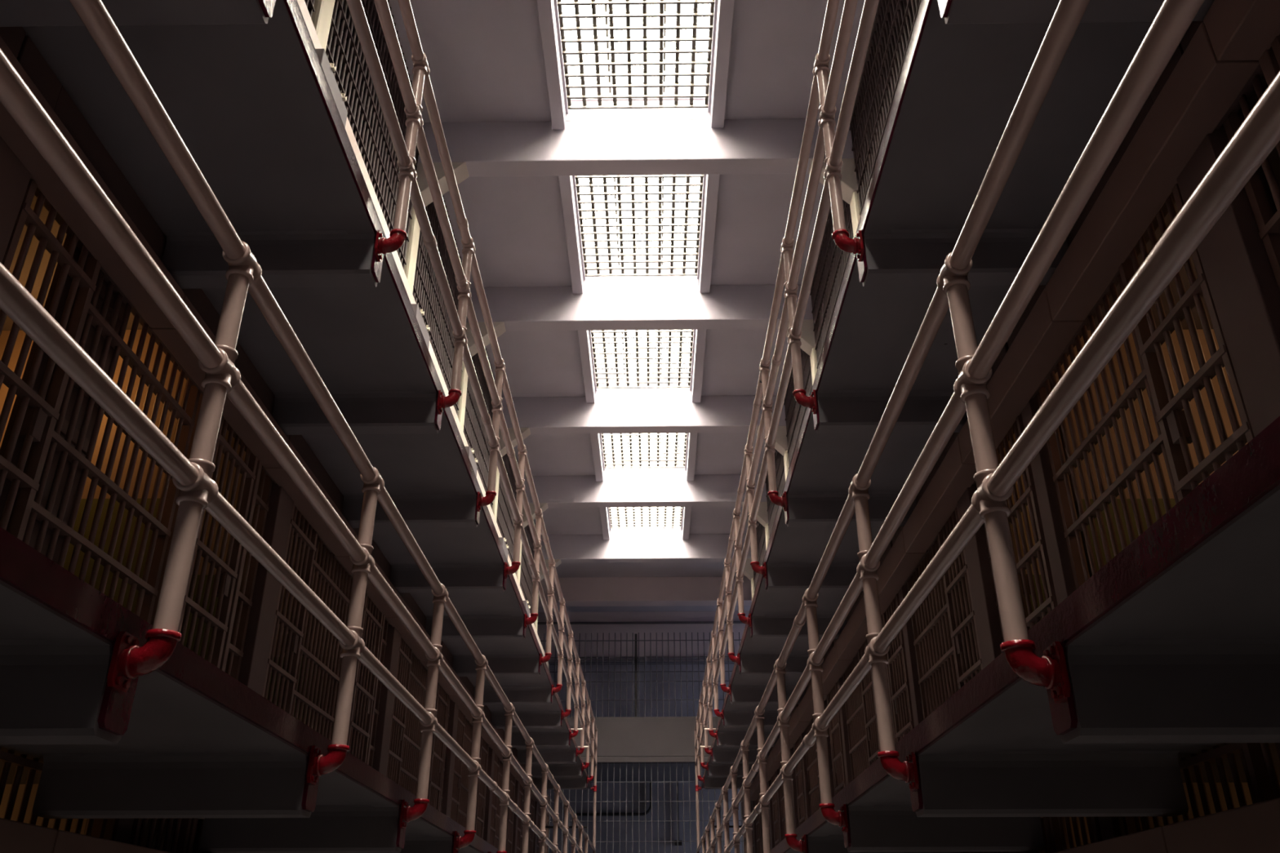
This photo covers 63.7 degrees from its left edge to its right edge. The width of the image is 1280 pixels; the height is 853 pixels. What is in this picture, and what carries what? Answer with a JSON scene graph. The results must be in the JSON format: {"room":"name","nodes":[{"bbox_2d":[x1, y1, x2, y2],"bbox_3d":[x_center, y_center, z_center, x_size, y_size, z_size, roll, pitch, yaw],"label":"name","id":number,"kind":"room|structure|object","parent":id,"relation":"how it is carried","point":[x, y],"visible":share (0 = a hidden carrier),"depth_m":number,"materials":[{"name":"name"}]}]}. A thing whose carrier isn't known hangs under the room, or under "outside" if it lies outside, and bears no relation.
{"room":"prison interior","nodes":[
{"label":"prison interior","id":0,"kind":"room"},
{"bbox_2d":[0,329,186,835],"bbox_3d":[-3.765,1.653,4.864,2.470,4.893,0.100,0,-27,1],"label":"wall","id":1,"kind":"structure","parent":0,"point":[4,336],"depth_m":5.47,"materials":[{"name":"paint"}]},
{"bbox_2d":[137,430,245,852],"bbox_3d":[-3.750,2.215,5.970,2.470,4.893,0.100,0,-27,1],"label":"wall","id":2,"kind":"structure","parent":0,"point":[227,431],"depth_m":6.51,"materials":[{"name":"metal"}]},
{"bbox_2d":[0,527,497,852],"bbox_3d":[-3.144,1.365,4.060,3.692,0.315,39.400,0,-27,1],"label":"walkway","id":3,"kind":"object","parent":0,"point":[186,739],"visible":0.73,"depth_m":3.95,"materials":[{"name":"beige concrete"}]},
{"bbox_2d":[0,35,220,625],"bbox_3d":[-2.450,0.053,4.475,0.170,2.398,2.250,0,-27,1],"label":"cell","id":4,"kind":"object","parent":3,"relation":"on","point":[39,426],"visible":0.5,"depth_m":4.46,"materials":[{"name":"paint"}]},
{"bbox_2d":[0,234,125,563],"bbox_3d":[-2.498,0.028,4.406,0.045,2.340,0.560,0,-27,1],"label":"sliding door","id":5,"kind":"structure","parent":4,"relation":"attached to","point":[17,451],"depth_m":4.44,"materials":[{"name":"paint"}]},
{"bbox_2d":[0,35,184,328],"bbox_3d":[-2.342,-0.935,4.342,0.158,0.200,1.624,0,-27,1],"label":"box","id":6,"kind":"object","parent":4,"relation":"attached to","point":[57,195],"visible":0.53,"depth_m":4.27,"materials":[{"name":"brown paint"}]},
{"bbox_2d":[149,295,288,467],"bbox_3d":[-2.323,-0.196,5.797,0.158,0.200,1.624,0,-27,1],"label":"box","id":7,"kind":"object","parent":4,"relation":"attached to","point":[171,340],"visible":0.42,"depth_m":5.68,"materials":[{"name":"brown paint"}]},
{"bbox_2d":[177,341,288,680],"bbox_3d":[-2.400,0.797,5.939,0.102,2.398,1.025,0,-27,1],"label":"cell","id":8,"kind":"object","parent":3,"relation":"on","point":[226,584],"visible":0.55,"depth_m":5.96,"materials":[{"name":"brown paint"}]},
{"bbox_2d":[224,435,359,741],"bbox_3d":[-2.410,1.544,7.409,0.170,2.398,2.250,0,-27,1],"label":"cell","id":9,"kind":"object","parent":3,"relation":"on","point":[257,664],"visible":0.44,"depth_m":7.09,"materials":[{"name":"paint"}]},
{"bbox_2d":[262,440,355,555],"bbox_3d":[-2.303,0.543,7.252,0.158,0.200,1.624,0,-27,1],"label":"box","id":10,"kind":"object","parent":9,"relation":"attached to","point":[278,476],"visible":0.47,"depth_m":7.12,"materials":[{"name":"brown paint"}]},
{"bbox_2d":[333,533,400,617],"bbox_3d":[-2.283,1.282,8.707,0.158,0.200,1.624,0,-27,1],"label":"box","id":11,"kind":"object","parent":9,"relation":"attached to","point":[373,594],"visible":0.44,"depth_m":8.78,"materials":[{"name":"brown paint"}]},
{"bbox_2d":[0,0,595,852],"bbox_3d":[-1.232,0.720,4.190,0.138,1.348,39.092,0,-27,1],"label":"gallery railing","id":12,"kind":"object","parent":3,"relation":"attached to","point":[192,476],"visible":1,"depth_m":3.01,"materials":[{"name":"beige metal"}]},
{"bbox_2d":[346,539,391,767],"bbox_3d":[-2.360,2.288,8.873,0.102,2.398,1.025,0,-27,1],"label":"cell","id":13,"kind":"object","parent":3,"relation":"on","point":[362,735],"visible":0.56,"depth_m":8.84,"materials":[{"name":"brown paint"}]},
{"bbox_2d":[372,592,427,795],"bbox_3d":[-2.370,3.034,10.343,0.170,2.398,2.250,0,-27,1],"label":"cell","id":14,"kind":"object","parent":3,"relation":"on","point":[397,744],"visible":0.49,"depth_m":9.98,"materials":[{"name":"paint"}]},
{"bbox_2d":[385,596,431,662],"bbox_3d":[-2.263,2.021,10.162,0.158,0.200,1.624,0,-27,1],"label":"box","id":15,"kind":"object","parent":14,"relation":"attached to","point":[418,652],"visible":0.39,"depth_m":10.03,"materials":[{"name":"brown paint"}]},
{"bbox_2d":[418,652,460,696],"bbox_3d":[-2.244,2.760,11.617,0.158,0.200,1.624,0,-27,1],"label":"box","id":16,"kind":"object","parent":14,"relation":"attached to","point":[442,681],"visible":0.36,"depth_m":11.75,"materials":[{"name":"brown paint"}]},
{"bbox_2d":[427,640,453,812],"bbox_3d":[-2.321,3.778,11.807,0.102,2.398,1.025,0,-27,1],"label":"cell","id":17,"kind":"object","parent":3,"relation":"on","point":[435,790],"visible":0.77,"depth_m":11.75,"materials":[{"name":"brown paint"}]},
{"bbox_2d":[440,676,480,831],"bbox_3d":[-2.331,4.525,13.276,0.170,2.398,2.250,0,-27,1],"label":"cell","id":18,"kind":"object","parent":3,"relation":"on","point":[456,780],"visible":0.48,"depth_m":12.83,"materials":[{"name":"paint"}]},
{"bbox_2d":[449,680,475,723],"bbox_3d":[-2.224,3.500,13.072,0.158,0.200,1.624,0,-27,1],"label":"box","id":19,"kind":"object","parent":18,"relation":"attached to","point":[464,710],"visible":0.36,"depth_m":12.88,"materials":[{"name":"brown paint"}]},
{"bbox_2d":[475,705,491,839],"bbox_3d":[-2.281,5.269,14.740,0.102,2.398,1.025,0,-27,1],"label":"cell","id":20,"kind":"object","parent":3,"relation":"on","point":[484,747],"visible":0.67,"depth_m":14.66,"materials":[{"name":"brown paint"}]},
{"bbox_2d":[483,728,510,851],"bbox_3d":[-2.291,6.015,16.210,0.170,2.398,2.250,0,-27,1],"label":"cell","id":21,"kind":"object","parent":3,"relation":"on","point":[495,766],"visible":0.48,"depth_m":15.67,"materials":[{"name":"paint"}]},
{"bbox_2d":[506,747,517,852],"bbox_3d":[-2.241,6.759,17.674,0.102,2.398,1.025,0,-27,1],"label":"cell","id":22,"kind":"object","parent":3,"relation":"on","point":[512,780],"visible":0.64,"depth_m":17.60,"materials":[{"name":"brown paint"}]},
{"bbox_2d":[511,764,530,852],"bbox_3d":[-2.251,7.506,19.144,0.170,2.398,2.250,0,-27,1],"label":"cell","id":23,"kind":"object","parent":3,"relation":"on","point":[519,791],"visible":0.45,"depth_m":18.52,"materials":[{"name":"paint"}]},
{"bbox_2d":[528,777,536,852],"bbox_3d":[-2.201,8.249,20.608,0.102,2.398,1.025,0,-27,1],"label":"cell","id":24,"kind":"object","parent":3,"relation":"on","point":[532,802],"visible":0.45,"depth_m":20.63,"materials":[{"name":"brown paint"}]},
{"bbox_2d":[533,789,546,852],"bbox_3d":[-2.211,8.996,22.077,0.170,2.398,2.250,0,-27,1],"label":"cell","id":25,"kind":"object","parent":3,"relation":"on","point":[537,810],"visible":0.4,"depth_m":21.42,"materials":[{"name":"paint"}]},
{"bbox_2d":[0,0,591,789],"bbox_3d":[-3.150,-0.854,5.188,3.688,0.315,39.400,0,-27,1],"label":"walkway","id":26,"kind":"object","parent":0,"point":[243,84],"visible":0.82,"depth_m":5.12,"materials":[{"name":"beige concrete"}]},
{"bbox_2d":[311,0,335,51],"bbox_3d":[-0.086,-2.629,7.789,5.470,5.175,0.260,0,-27,1],"label":"ceiling beam","id":27,"kind":"structure","parent":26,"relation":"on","point":[322,17],"depth_m":8.04,"materials":[{"name":"white paint"}]},
{"bbox_2d":[297,0,548,668],"bbox_3d":[-2.379,-3.225,6.382,0.040,0.340,39.400,0,-27,1],"label":"ledge","id":28,"kind":"object","parent":26,"relation":"attached to","point":[302,5],"visible":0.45,"depth_m":9.66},
{"bbox_2d":[315,48,347,128],"bbox_3d":[-2.311,-2.461,7.653,0.120,0.410,0.640,0,-27,1],"label":"box","id":29,"kind":"object","parent":28,"relation":"attached to","point":[328,68],"visible":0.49,"depth_m":7.63,"materials":[{"name":"paint"}]},
{"bbox_2d":[411,303,430,349],"bbox_3d":[-2.271,-0.971,10.587,0.120,0.410,0.640,0,-27,1],"label":"box","id":30,"kind":"object","parent":28,"relation":"attached to","point":[419,313],"visible":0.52,"depth_m":10.56,"materials":[{"name":"paint"}]},
{"bbox_2d":[346,0,597,848],"bbox_3d":[-1.206,-0.985,5.055,0.206,2.488,39.092,0,-27,1],"label":"gallery railing","id":31,"kind":"object","parent":26,"relation":"attached to","point":[408,187],"visible":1,"depth_m":6.88,"materials":[{"name":"beige metal"}]},
{"bbox_2d":[404,118,860,292],"bbox_3d":[-0.046,-1.139,10.723,5.470,5.175,0.260,0,-27,1],"label":"ceiling beam","id":32,"kind":"structure","parent":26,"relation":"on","point":[743,146],"depth_m":11.62,"materials":[{"name":"white paint"}]},
{"bbox_2d":[457,284,817,431],"bbox_3d":[-0.006,0.352,13.657,5.470,5.175,0.260,0,-27,1],"label":"ceiling beam","id":33,"kind":"structure","parent":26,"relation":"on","point":[604,308],"depth_m":14.56,"materials":[{"name":"white paint"}]},
{"bbox_2d":[492,395,789,520],"bbox_3d":[0.034,1.842,16.590,5.470,5.175,0.260,0,-27,1],"label":"ceiling beam","id":34,"kind":"structure","parent":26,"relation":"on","point":[632,414],"depth_m":17.49,"materials":[{"name":"white paint"}]},
{"bbox_2d":[515,474,768,584],"bbox_3d":[0.073,3.333,19.524,5.470,5.175,0.260,0,-27,1],"label":"ceiling beam","id":35,"kind":"structure","parent":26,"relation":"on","point":[721,490],"depth_m":20.43,"materials":[{"name":"white paint"}]},
{"bbox_2d":[533,533,754,631],"bbox_3d":[0.113,4.823,22.458,5.470,5.175,0.260,0,-27,1],"label":"ceiling beam","id":36,"kind":"structure","parent":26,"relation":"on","point":[671,548],"depth_m":23.36,"materials":[{"name":"white paint"}]},
{"bbox_2d":[266,535,345,734],"bbox_3d":[-3.727,2.031,8.363,2.470,2.398,0.100,0,-27,1],"label":"wall partition","id":37,"kind":"structure","parent":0,"point":[293,535],"depth_m":8.43,"materials":[{"name":"paint"}]},
{"bbox_2d":[329,0,864,612],"bbox_3d":[0.063,-4.766,9.684,13.000,0.350,44.350,0,-27,1],"label":"ceiling","id":38,"kind":"structure","parent":0,"point":[485,58],"depth_m":13.24,"materials":[{"name":"white paint"}]},
{"bbox_2d":[536,0,734,129],"bbox_3d":[-0.041,-4.351,10.510,1.950,0.640,3.031,0,-27,1],"label":"window","id":39,"kind":"structure","parent":38,"relation":"attached to","point":[561,92],"depth_m":11.07,"materials":[{"name":"white paint"}]},
{"bbox_2d":[558,173,719,293],"bbox_3d":[-0.001,-2.861,13.443,1.950,0.640,3.031,0,-27,1],"label":"window","id":40,"kind":"structure","parent":38,"relation":"attached to","point":[700,260],"depth_m":13.70,"materials":[{"name":"white paint"}]},
{"bbox_2d":[577,329,706,403],"bbox_3d":[0.039,-1.370,16.377,1.950,0.640,3.031,0,-27,1],"label":"window","id":41,"kind":"structure","parent":38,"relation":"attached to","point":[593,375],"depth_m":16.79,"materials":[{"name":"white glass"}]},
{"bbox_2d":[590,432,697,481],"bbox_3d":[0.079,0.120,19.311,1.950,0.640,3.031,0,-27,1],"label":"window","id":42,"kind":"structure","parent":38,"relation":"attached to","point":[666,453],"depth_m":19.88,"materials":[{"name":"white glass"}]},
{"bbox_2d":[537,576,751,606],"bbox_3d":[0.292,4.209,26.266,13.000,0.630,0.450,0,-27,1],"label":"ceiling downstand","id":43,"kind":"structure","parent":38,"relation":"attached to","point":[586,591],"depth_m":26.07,"materials":[{"name":"paint"}]},
{"bbox_2d":[599,506,691,540],"bbox_3d":[0.118,1.611,22.244,1.950,0.640,3.031,0,-27,1],"label":"window","id":44,"kind":"structure","parent":38,"relation":"attached to","point":[611,517],"depth_m":22.94,"materials":[{"name":"white glass"}]},
{"bbox_2d":[537,611,749,662],"bbox_3d":[0.330,5.878,28.833,13.000,1.280,0.540,0,-27,1],"label":"wall","id":45,"kind":"structure","parent":0,"point":[616,616],"depth_m":28.62,"materials":[{"name":"paint"}]},
{"bbox_2d":[549,657,644,664],"bbox_3d":[-1.573,6.419,28.214,3.400,0.220,0.080,0,-27,1],"label":"strip","id":46,"kind":"object","parent":45,"relation":"attached to","point":[551,657],"visible":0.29,"depth_m":28.19,"materials":[{"name":"black metal"}]},
{"bbox_2d":[537,621,742,624],"bbox_3d":[0.325,5.465,28.684,13.000,0.040,0.100,0,-27,1],"label":"trim","id":47,"kind":"structure","parent":45,"relation":"attached to","point":[661,622],"depth_m":28.65,"materials":[{"name":"paint"}]},
{"bbox_2d":[647,656,733,664],"bbox_3d":[2.062,6.394,28.177,3.730,0.220,0.080,0,-27,1],"label":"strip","id":48,"kind":"object","parent":45,"relation":"attached to","point":[718,656],"visible":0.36,"depth_m":28.15,"materials":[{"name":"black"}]},
{"bbox_2d":[546,661,743,852],"bbox_3d":[0.342,9.757,27.317,13.000,10.770,0.250,0,-27,1],"label":"wall","id":49,"kind":"structure","parent":0,"point":[629,667],"depth_m":27.21,"materials":[{"name":"paint"}]},
{"bbox_2d":[575,781,651,816],"bbox_3d":[-0.694,9.757,27.123,2.033,0.923,0.070,0,-27,1],"label":"pipe","id":50,"kind":"object","parent":49,"relation":"attached to","point":[648,811],"visible":0.66,"depth_m":26.91,"materials":[{"name":"black metal"}]},
{"bbox_2d":[700,0,1214,789],"bbox_3d":[2.929,-0.897,5.128,3.652,0.315,39.400,0,-27,1],"label":"walkway","id":51,"kind":"object","parent":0,"point":[967,64],"visible":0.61,"depth_m":5.11,"materials":[{"name":"beige concrete"}]},
{"bbox_2d":[693,0,879,848],"bbox_3d":[0.999,-0.989,5.028,0.206,2.514,39.092,0,-27,1],"label":"gallery railing","id":52,"kind":"object","parent":51,"relation":"attached to","point":[824,91],"visible":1,"depth_m":6.86,"materials":[{"name":"beige metal"}]},
{"bbox_2d":[770,416,1279,852],"bbox_3d":[2.924,1.323,4.000,3.672,0.315,39.400,0,-27,1],"label":"walkway","id":53,"kind":"object","parent":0,"point":[1171,648],"visible":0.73,"depth_m":2.61,"materials":[{"name":"beige concrete"}]},
{"bbox_2d":[758,779,774,852],"bbox_3d":[2.410,7.514,19.177,0.170,2.398,2.250,0,-27,1],"label":"cell","id":54,"kind":"object","parent":53,"relation":"on","point":[769,783],"visible":0.12,"depth_m":18.32,"materials":[{"name":"paint"}]},
{"bbox_2d":[768,746,780,846],"bbox_3d":[2.360,6.767,17.708,0.102,2.398,1.025,0,-27,1],"label":"cell","id":55,"kind":"object","parent":53,"relation":"on","point":[775,802],"visible":0.45,"depth_m":17.63,"materials":[{"name":"brown paint"}]},
{"bbox_2d":[765,750,781,777],"bbox_3d":[2.251,5.686,17.392,0.183,0.200,1.624,0,-27,1],"label":"box","id":56,"kind":"object","parent":55,"relation":"attached to","point":[772,766],"visible":0.56,"depth_m":17.18,"materials":[{"name":"brown paint"}]},
{"bbox_2d":[775,733,799,841],"bbox_3d":[2.370,6.023,16.244,0.170,2.398,2.250,0,-27,1],"label":"cell","id":57,"kind":"object","parent":53,"relation":"on","point":[782,825],"visible":0.09,"depth_m":16.93,"materials":[{"name":"paint"}]},
{"bbox_2d":[791,704,806,826],"bbox_3d":[2.320,5.277,14.775,0.102,2.398,1.025,0,-27,1],"label":"cell","id":58,"kind":"object","parent":53,"relation":"on","point":[798,769],"visible":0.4,"depth_m":14.70,"materials":[{"name":"brown paint"}]},
{"bbox_2d":[800,679,835,819],"bbox_3d":[2.330,4.533,13.310,0.170,2.398,2.250,0,-27,1],"label":"cell","id":59,"kind":"object","parent":53,"relation":"on","point":[810,761],"visible":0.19,"depth_m":13.87,"materials":[{"name":"paint"}]},
{"bbox_2d":[788,707,812,743],"bbox_3d":[2.211,4.208,14.482,0.183,0.200,1.624,0,-27,1],"label":"box","id":60,"kind":"object","parent":59,"relation":"attached to","point":[796,728],"visible":0.65,"depth_m":14.25,"materials":[{"name":"brown paint"}]},
{"bbox_2d":[797,684,827,721],"bbox_3d":[2.191,3.469,13.027,0.183,0.200,1.624,0,-27,1],"label":"box","id":61,"kind":"object","parent":59,"relation":"attached to","point":[806,707],"visible":0.57,"depth_m":13.16,"materials":[{"name":"brown paint"}]},
{"bbox_2d":[823,641,846,795],"bbox_3d":[2.280,3.786,11.841,0.102,2.398,1.025,0,-27,1],"label":"cell","id":62,"kind":"object","parent":53,"relation":"on","point":[835,731],"visible":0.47,"depth_m":11.76,"materials":[{"name":"brown paint"}]},
{"bbox_2d":[821,642,854,694],"bbox_3d":[2.171,2.729,11.573,0.183,0.200,1.624,0,-27,1],"label":"box","id":63,"kind":"object","parent":62,"relation":"attached to","point":[833,668],"visible":0.62,"depth_m":11.33,"materials":[{"name":"brown paint"}]},
{"bbox_2d":[833,591,879,785],"bbox_3d":[2.290,3.042,10.376,0.170,2.398,2.250,0,-27,1],"label":"cell","id":64,"kind":"object","parent":53,"relation":"on","point":[858,716],"visible":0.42,"depth_m":10.71,"materials":[{"name":"paint"}]},
{"bbox_2d":[835,595,881,660],"bbox_3d":[2.152,1.990,10.118,0.183,0.200,1.624,0,-27,1],"label":"box","id":65,"kind":"object","parent":64,"relation":"attached to","point":[853,636],"visible":0.66,"depth_m":10.11,"materials":[{"name":"brown paint"}]},
{"bbox_2d":[876,540,914,744],"bbox_3d":[2.240,2.296,8.907,0.102,2.398,1.025,0,-27,1],"label":"cell","id":66,"kind":"object","parent":53,"relation":"on","point":[896,667],"visible":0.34,"depth_m":8.80,"materials":[{"name":"brown paint"}]},
{"bbox_2d":[876,529,928,614],"bbox_3d":[2.132,1.251,8.663,0.183,0.200,1.624,0,-27,1],"label":"box","id":67,"kind":"object","parent":66,"relation":"attached to","point":[898,566],"visible":0.62,"depth_m":8.38,"materials":[{"name":"brown paint"}]},
{"bbox_2d":[892,432,1002,727],"bbox_3d":[2.251,1.552,7.443,0.170,2.398,2.250,0,-27,1],"label":"cell","id":68,"kind":"object","parent":53,"relation":"on","point":[938,643],"visible":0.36,"depth_m":7.26,"materials":[{"name":"paint"}]},
{"bbox_2d":[902,435,976,552],"bbox_3d":[2.112,0.512,7.208,0.183,0.200,1.624,0,-27,1],"label":"box","id":69,"kind":"object","parent":68,"relation":"attached to","point":[940,500],"visible":0.77,"depth_m":7.11,"materials":[{"name":"brown paint"}]},
{"bbox_2d":[696,0,1279,852],"bbox_3d":[1.016,0.726,4.156,0.138,1.348,39.092,0,-27,1],"label":"gallery railing","id":70,"kind":"object","parent":53,"relation":"attached to","point":[1259,134],"visible":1,"depth_m":2.79,"materials":[{"name":"beige metal"}]},
{"bbox_2d":[983,342,1057,642],"bbox_3d":[2.200,0.805,5.974,0.102,2.398,1.025,0,-27,1],"label":"cell","id":71,"kind":"object","parent":53,"relation":"on","point":[1039,551],"visible":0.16,"depth_m":5.76,"materials":[{"name":"brown paint"}]},
{"bbox_2d":[958,288,1086,462],"bbox_3d":[2.092,-0.227,5.753,0.183,0.200,1.624,0,-27,1],"label":"box","id":72,"kind":"object","parent":71,"relation":"attached to","point":[1041,342],"visible":0.64,"depth_m":5.46,"materials":[{"name":"brown paint"}]},
{"bbox_2d":[1007,42,1279,604],"bbox_3d":[2.211,0.061,4.509,0.170,2.398,2.250,0,-27,1],"label":"cell","id":73,"kind":"object","parent":53,"relation":"on","point":[1237,282],"visible":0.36,"depth_m":4.17,"materials":[{"name":"paint"}]},
{"bbox_2d":[1180,21,1279,290],"bbox_3d":[2.161,-0.685,3.040,0.102,2.398,1.025,0,-27,1],"label":"cell","id":74,"kind":"object","parent":53,"relation":"on","point":[1268,224],"visible":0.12,"depth_m":3.60,"materials":[{"name":"brown paint"}]},
{"bbox_2d":[1045,22,1261,320],"bbox_3d":[2.073,-0.967,4.298,0.183,0.200,1.624,0,-27,1],"label":"box","id":75,"kind":"object","parent":74,"relation":"attached to","point":[1202,91],"visible":0.86,"depth_m":4.09,"materials":[{"name":"brown paint"}]},
{"bbox_2d":[1203,0,1279,60],"bbox_3d":[2.053,-1.706,2.843,0.183,0.200,1.624,0,-27,1],"label":"box","id":76,"kind":"object","parent":74,"relation":"attached to","point":[1237,29],"visible":0.98,"depth_m":3.44,"materials":[{"name":"brown paint"}]},
{"bbox_2d":[1000,433,1090,848],"bbox_3d":[3.571,2.204,5.977,2.470,4.893,0.100,0,-27,1],"label":"wall","id":77,"kind":"structure","parent":0,"point":[1014,436],"depth_m":6.60,"materials":[{"name":"metal"}]},
{"bbox_2d":[1049,328,1279,831],"bbox_3d":[3.555,1.642,4.871,2.470,4.893,0.100,0,-27,1],"label":"wall","id":78,"kind":"structure","parent":0,"point":[1221,404],"depth_m":5.62,"materials":[{"name":"paint"}]},
{"bbox_2d":[1247,75,1279,188],"bbox_3d":[3.529,-0.399,3.609,2.470,2.398,0.100,0,-27,1],"label":"wall partition","id":79,"kind":"structure","parent":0,"point":[1273,157],"depth_m":3.89,"materials":[{"name":"paint"}]},
{"bbox_3d":[0.085,4.635,5.216,13.000,0.120,44.900,0,-27,1],"label":"floor","id":80,"kind":"structure","parent":0,"visible":0},
{"bbox_2d":[0,746,133,844],"bbox_3d":[-2.446,2.276,3.346,0.170,2.403,2.250,0,-27,1],"label":"cell","id":81,"kind":"object","parent":80,"relation":"on","point":[119,830],"visible":0.2,"depth_m":4.13,"materials":[{"name":"paint"}]},
{"bbox_2d":[0,817,57,852],"bbox_3d":[-2.338,1.280,3.217,0.158,0.200,1.624,0,-27,1],"label":"box","id":82,"kind":"object","parent":81,"relation":"attached to","point":[15,837],"visible":1,"depth_m":3.77,"materials":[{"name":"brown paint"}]},
{"bbox_2d":[52,830,171,852],"bbox_3d":[-2.318,2.019,4.671,0.158,0.200,1.624,0,-27,1],"label":"box","id":83,"kind":"object","parent":81,"relation":"attached to","point":[65,842],"visible":0.56,"depth_m":4.20,"materials":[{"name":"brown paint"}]},
{"bbox_2d":[128,817,204,852],"bbox_3d":[-2.396,3.023,4.817,0.102,2.403,1.006,0,-27,1],"label":"cell","id":84,"kind":"object","parent":80,"relation":"on","point":[184,832],"visible":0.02,"depth_m":5.23,"materials":[{"name":"brown paint"}]},
{"bbox_2d":[547,763,744,852],"bbox_3d":[0.305,10.497,23.155,8.000,5.640,0.036,0,-27,1],"label":"gate","id":85,"kind":"object","parent":80,"relation":"in","point":[601,782],"visible":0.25,"depth_m":23.95,"materials":[{"name":"grey metal"}]},
{"bbox_2d":[1036,817,1102,852],"bbox_3d":[2.205,3.031,4.851,0.102,2.403,1.006,0,-27,1],"label":"cell","id":86,"kind":"object","parent":80,"relation":"on","point":[1054,829],"visible":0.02,"depth_m":5.27,"materials":[{"name":"brown paint"}]},
{"bbox_2d":[1097,742,1279,840],"bbox_3d":[2.215,2.283,3.380,0.170,2.403,2.250,0,-27,1],"label":"cell","id":87,"kind":"object","parent":80,"relation":"on","point":[1257,761],"visible":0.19,"depth_m":3.89,"materials":[{"name":"paint"}]},
{"bbox_2d":[1053,826,1168,852],"bbox_3d":[2.097,1.988,4.627,0.183,0.200,1.624,0,-27,1],"label":"box","id":88,"kind":"object","parent":87,"relation":"attached to","point":[1153,840],"visible":0.56,"depth_m":4.19,"materials":[{"name":"brown paint"}]},
{"bbox_2d":[1162,797,1279,852],"bbox_3d":[2.077,1.249,3.172,0.183,0.200,1.624,0,-27,1],"label":"box","id":89,"kind":"object","parent":87,"relation":"attached to","point":[1255,828],"visible":1,"depth_m":3.47,"materials":[{"name":"brown paint"}]},
{"bbox_3d":[-6.524,-0.172,7.748,0.200,10.770,44.900,0,-27,1],"label":"wall","id":90,"kind":"structure","parent":0,"visible":0},
{"bbox_2d":[566,716,719,781],"bbox_3d":[0.318,8.190,26.010,12.980,1.060,3.260,0,-27,1],"label":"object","id":91,"kind":"object","parent":90,"relation":"attached to","point":[623,740],"visible":0.09,"depth_m":24.66,"materials":[{"name":"paint"}]},
{"bbox_2d":[537,631,741,717],"bbox_3d":[0.297,6.102,25.388,8.000,2.080,0.036,0,-27,1],"label":"grille","id":92,"kind":"object","parent":91,"relation":"on","point":[602,640],"visible":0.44,"depth_m":25.40,"materials":[{"name":"grey metal"}]},
{"bbox_3d":[-2.607,-1.924,5.724,0.100,2.075,39.400,0,-27,1],"label":"wall","id":93,"kind":"structure","parent":0,"visible":0},
{"bbox_3d":[-3.793,-2.876,6.224,2.650,0.080,39.400,0,-27,1],"label":"trim","id":94,"kind":"structure","parent":93,"relation":"on","visible":0},
{"bbox_2d":[325,0,419,270],"bbox_3d":[-2.513,-2.823,9.767,0.056,3.010,2.991,0,-27,1],"label":"screen","id":95,"kind":"object","parent":94,"relation":"on","point":[366,120],"visible":0.45,"depth_m":9.62,"materials":[{"name":"grey metal"}]},
{"bbox_2d":[412,195,462,414],"bbox_3d":[-2.473,-1.332,12.700,0.056,3.010,2.991,0,-27,1],"label":"bars","id":96,"kind":"object","parent":94,"relation":"on","point":[427,294],"visible":0.33,"depth_m":12.53,"materials":[{"name":"grey metal"}]},
{"bbox_2d":[463,346,494,509],"bbox_3d":[-2.433,0.158,15.634,0.056,3.010,2.991,0,-27,1],"label":"screen","id":97,"kind":"object","parent":94,"relation":"on","point":[474,431],"visible":0.32,"depth_m":15.50,"materials":[{"name":"grey metal"}]},
{"bbox_2d":[496,447,518,573],"bbox_3d":[-2.393,1.649,18.567,0.056,3.010,2.991,0,-27,1],"label":"screen","id":98,"kind":"object","parent":94,"relation":"on","point":[504,519],"visible":0.24,"depth_m":18.47,"materials":[{"name":"grey metal"}]},
{"bbox_2d":[520,520,535,613],"bbox_3d":[-2.353,3.139,21.501,0.056,3.010,2.991,0,-27,1],"label":"screen","id":99,"kind":"object","parent":94,"relation":"on","point":[526,578],"visible":0.26,"depth_m":21.40,"materials":[{"name":"grey metal"}]},
{"bbox_3d":[2.363,-1.959,5.674,0.100,2.075,39.400,0,-27,1],"label":"wall","id":100,"kind":"structure","parent":0,"visible":0},
{"bbox_3d":[3.546,-2.928,6.151,2.650,0.080,39.400,0,-27,1],"label":"trim","id":101,"kind":"structure","parent":100,"relation":"on","visible":0},
{"bbox_2d":[753,520,766,591],"bbox_3d":[2.536,3.105,21.452,0.056,3.010,2.991,0,-27,1],"label":"screen","id":102,"kind":"object","parent":101,"relation":"on","point":[760,529],"visible":0.02,"depth_m":21.58,"materials":[{"name":"grey metal"}]},
{"bbox_2d":[764,448,785,539],"bbox_3d":[2.497,1.614,18.519,0.056,3.010,2.991,0,-27,1],"label":"screen","id":103,"kind":"object","parent":101,"relation":"on","point":[772,509],"visible":0.05,"depth_m":18.70,"materials":[{"name":"grey metal"}]},
{"bbox_2d":[783,347,812,469],"bbox_3d":[2.457,0.124,15.585,0.056,3.010,2.991,0,-27,1],"label":"screen","id":104,"kind":"object","parent":101,"relation":"on","point":[794,411],"visible":0.06,"depth_m":16.31,"materials":[{"name":"grey metal"}]},
{"bbox_2d":[809,199,853,368],"bbox_3d":[2.417,-1.367,12.651,0.056,3.010,2.991,0,-27,1],"label":"screen","id":105,"kind":"object","parent":101,"relation":"on","point":[832,262],"visible":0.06,"depth_m":13.24,"materials":[{"name":"grey metal"}]},
{"bbox_2d":[848,0,920,215],"bbox_3d":[2.377,-2.857,9.718,0.056,3.010,2.991,0,-27,1],"label":"screen","id":106,"kind":"object","parent":101,"relation":"on","point":[894,23],"visible":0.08,"depth_m":10.22,"materials":[{"name":"grey metal"}]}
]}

